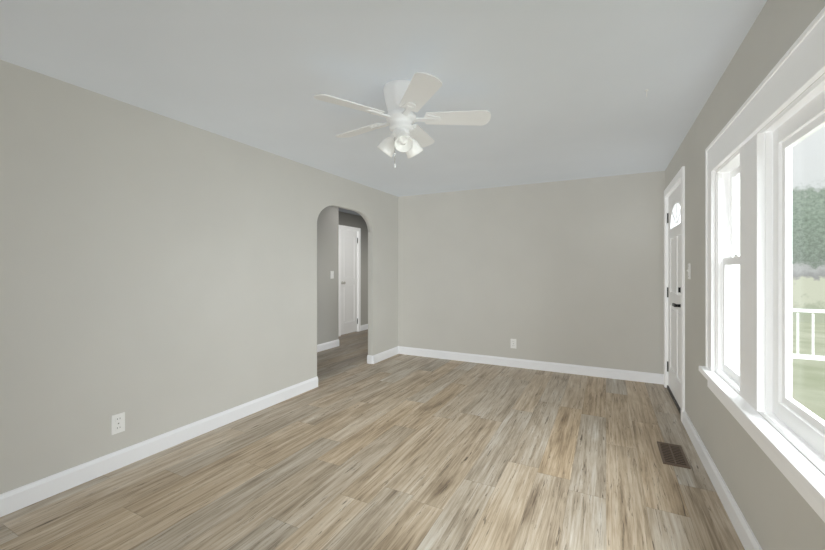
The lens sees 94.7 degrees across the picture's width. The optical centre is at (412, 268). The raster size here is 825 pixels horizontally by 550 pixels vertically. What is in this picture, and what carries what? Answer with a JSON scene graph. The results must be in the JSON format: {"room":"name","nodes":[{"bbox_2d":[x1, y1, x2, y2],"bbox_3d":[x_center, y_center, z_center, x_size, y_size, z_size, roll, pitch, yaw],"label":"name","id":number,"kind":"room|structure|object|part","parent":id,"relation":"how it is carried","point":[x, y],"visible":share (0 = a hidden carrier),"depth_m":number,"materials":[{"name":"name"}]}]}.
{"room":"empty living room","nodes":[
{"label":"empty living room","id":0,"kind":"room"},
{"bbox_2d":[0,60,397,493],"bbox_3d":[-1.153,0.093,3.634,0.070,2.233,7.570,0,0,27],"label":"wall","id":1,"kind":"structure","parent":0,"point":[158,274],"depth_m":2.42,"materials":[{"name":"paint"}]},
{"bbox_2d":[111,412,124,434],"bbox_3d":[-1.785,0.940,2.307,0.008,0.115,0.070,0,0,27],"label":"electrical outlet","id":2,"kind":"object","parent":1,"relation":"attached to","point":[117,423],"visible":1,"depth_m":2.30,"materials":[{"name":"white plastic"}]},
{"bbox_2d":[0,376,317,516],"bbox_3d":[-1.888,1.157,2.108,0.026,0.105,4.044,0,0,27],"label":"baseboard","id":3,"kind":"structure","parent":1,"relation":"attached to","point":[16,499],"depth_m":2.36,"materials":[{"name":"white wood"}]},
{"bbox_2d":[368,346,399,363],"bbox_3d":[-0.364,1.157,5.098,0.026,0.105,0.647,0,0,27],"label":"baseboard","id":4,"kind":"structure","parent":1,"relation":"attached to","point":[381,356],"depth_m":5.03,"materials":[{"name":"white wood"}]},
{"bbox_2d":[317,206,338,344],"bbox_3d":[-1.746,0.093,4.880,0.070,2.233,2.450,0,0,27],"label":"wall","id":5,"kind":"structure","parent":0,"point":[330,219],"depth_m":5.72,"materials":[{"name":"paint"}]},
{"bbox_2d":[317,339,338,351],"bbox_3d":[-1.692,1.157,4.891,0.016,0.105,2.380,0,0,27],"label":"baseboard","id":6,"kind":"structure","parent":5,"relation":"attached to","point":[327,345],"depth_m":5.70,"materials":[{"name":"white wood"}]},
{"bbox_2d":[339,211,367,324],"bbox_3d":[-1.257,0.093,6.971,0.070,2.233,1.860,0,0,27],"label":"wall","id":7,"kind":"structure","parent":0,"point":[345,219],"depth_m":7.47,"materials":[{"name":"paint"}]},
{"bbox_2d":[341,229,357,334],"bbox_3d":[-1.166,0.244,7.063,0.103,1.908,0.547,0,0,27],"label":"hall door","id":8,"kind":"structure","parent":7,"relation":"in","point":[349,319],"depth_m":7.06,"materials":[{"name":"white wood"}]},
{"bbox_2d":[339,225,360,335],"bbox_3d":[-1.196,0.215,7.074,0.086,1.990,0.680,0,0,27],"label":"door frame","id":9,"kind":"structure","parent":7,"relation":"attached to","point":[358,230],"depth_m":7.30,"materials":[{"name":"white wood"}]},
{"bbox_2d":[361,324,367,330],"bbox_3d":[-0.923,1.157,7.532,0.016,0.105,0.375,0,0,27],"label":"baseboard","id":10,"kind":"structure","parent":7,"relation":"attached to","point":[363,327],"depth_m":7.47,"materials":[{"name":"white wood"}]},
{"bbox_2d":[0,329,744,549],"bbox_3d":[-0.615,1.270,3.400,5.518,0.120,8.100,0,0,27],"label":"floor","id":11,"kind":"structure","parent":0,"point":[353,450],"depth_m":2.20,"materials":[{"name":"brown wood"}]},
{"bbox_2d":[657,441,690,468],"bbox_3d":[1.691,1.207,2.471,0.140,0.006,0.330,0,0,27],"label":"floor vent","id":12,"kind":"object","parent":11,"relation":"in","point":[672,454],"visible":1,"depth_m":2.46,"materials":[{"name":"brown metal"}]},
{"bbox_2d":[0,0,766,215],"bbox_3d":[-0.615,-1.083,3.400,5.518,0.120,8.100,0,0,27],"label":"ceiling","id":13,"kind":"structure","parent":0,"point":[556,89],"depth_m":1.95,"materials":[{"name":"paint"}]},
{"bbox_2d":[314,72,490,167],"bbox_3d":[-0.070,-0.795,2.181,0.963,0.456,0.958,0,0,27],"label":"fan","id":14,"kind":"object","parent":13,"relation":"hanging from","point":[405,100],"visible":1,"depth_m":2.09,"materials":[{"name":"white plastic"}]},
{"bbox_2d":[398,171,664,373],"bbox_3d":[1.287,0.093,4.700,3.310,2.233,0.070,0,0,27],"label":"wall","id":15,"kind":"structure","parent":0,"point":[568,272],"depth_m":4.53,"materials":[{"name":"paint"}]},
{"bbox_2d":[511,339,515,348],"bbox_3d":[1.243,0.924,4.679,0.070,0.115,0.008,0,0,27],"label":"electrical outlet","id":16,"kind":"object","parent":15,"relation":"attached to","point":[513,343],"visible":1,"depth_m":4.67,"materials":[{"name":"white plastic"}]},
{"bbox_2d":[400,346,663,384],"bbox_3d":[1.214,1.157,4.688,3.190,0.105,0.016,0,0,27],"label":"baseboard","id":17,"kind":"structure","parent":15,"relation":"attached to","point":[655,378],"depth_m":4.52,"materials":[{"name":"white wood"}]},
{"bbox_2d":[665,0,824,549],"bbox_3d":[1.390,0.093,1.389,0.120,2.233,5.737,0,0,27],"label":"wall","id":18,"kind":"structure","parent":0,"point":[778,511],"depth_m":1.79,"materials":[{"name":"paint"}]},
{"bbox_2d":[667,183,680,414],"bbox_3d":[2.372,0.242,3.441,0.106,1.934,0.933,0,0,27],"label":"front door","id":19,"kind":"structure","parent":18,"relation":"in","point":[674,308],"depth_m":3.52,"materials":[{"name":"white wood"}]},
{"bbox_2d":[664,166,684,421],"bbox_3d":[2.413,0.205,3.417,0.138,2.010,1.070,0,0,27],"label":"door frame","id":20,"kind":"structure","parent":18,"relation":"attached to","point":[678,179],"depth_m":3.00,"materials":[{"name":"white wood"}]},
{"bbox_2d":[687,263,689,278],"bbox_3d":[2.036,0.020,2.807,0.016,0.115,0.070,0,0,27],"label":"light switch","id":21,"kind":"object","parent":18,"relation":"attached to","point":[688,270],"visible":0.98,"depth_m":2.79,"materials":[{"name":"white plastic"}]},
{"bbox_2d":[682,410,761,549],"bbox_3d":[1.072,1.157,0.915,0.016,0.105,4.605,0,0,27],"label":"baseboard","id":22,"kind":"structure","parent":18,"relation":"attached to","point":[742,528],"depth_m":1.94,"materials":[{"name":"white wood"}]},
{"bbox_2d":[699,366,824,522],"bbox_3d":[1.044,0.638,0.903,0.055,0.117,3.057,0,0,27],"label":"window sill","id":23,"kind":"structure","parent":18,"relation":"attached to","point":[803,475],"depth_m":1.30,"materials":[{"name":"white wood"}]},
{"bbox_2d":[705,7,824,473],"bbox_3d":[1.096,-0.062,0.877,0.113,1.285,3.017,0,0,27],"label":"window","id":24,"kind":"structure","parent":18,"relation":"in","point":[752,157],"depth_m":1.48,"materials":[{"name":"white wood"}]},
{"bbox_3d":[1.118,0.015,0.865,0.064,1.090,2.757,0,0,27],"label":"window sashes","id":25,"kind":"part","parent":24,"relation":"part of","materials":[{"name":"white wood"}]},
{"label":"outside","id":26,"kind":"structure","parent":0,"visible":0},
{"bbox_2d":[792,322,824,420],"bbox_3d":[10.596,1.660,0.213,17.312,0.001,22.000,0,0,27],"label":"lawn","id":27,"kind":"structure","parent":26,"point":[807,372],"depth_m":6.19,"materials":[{"name":"green plant"}]},
{"bbox_2d":[792,308,824,360],"bbox_3d":[5.500,1.030,3.931,4.796,1.260,0.090,0,0,27],"label":"porch railing","id":28,"kind":"object","parent":27,"relation":"on","point":[801,356],"depth_m":4.38,"materials":[{"name":"white wood"}]},
{"bbox_2d":[792,126,824,322],"bbox_3d":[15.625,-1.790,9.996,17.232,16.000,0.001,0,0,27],"label":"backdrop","id":29,"kind":"structure","parent":26,"point":[819,188],"depth_m":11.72,"materials":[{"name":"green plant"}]}
]}

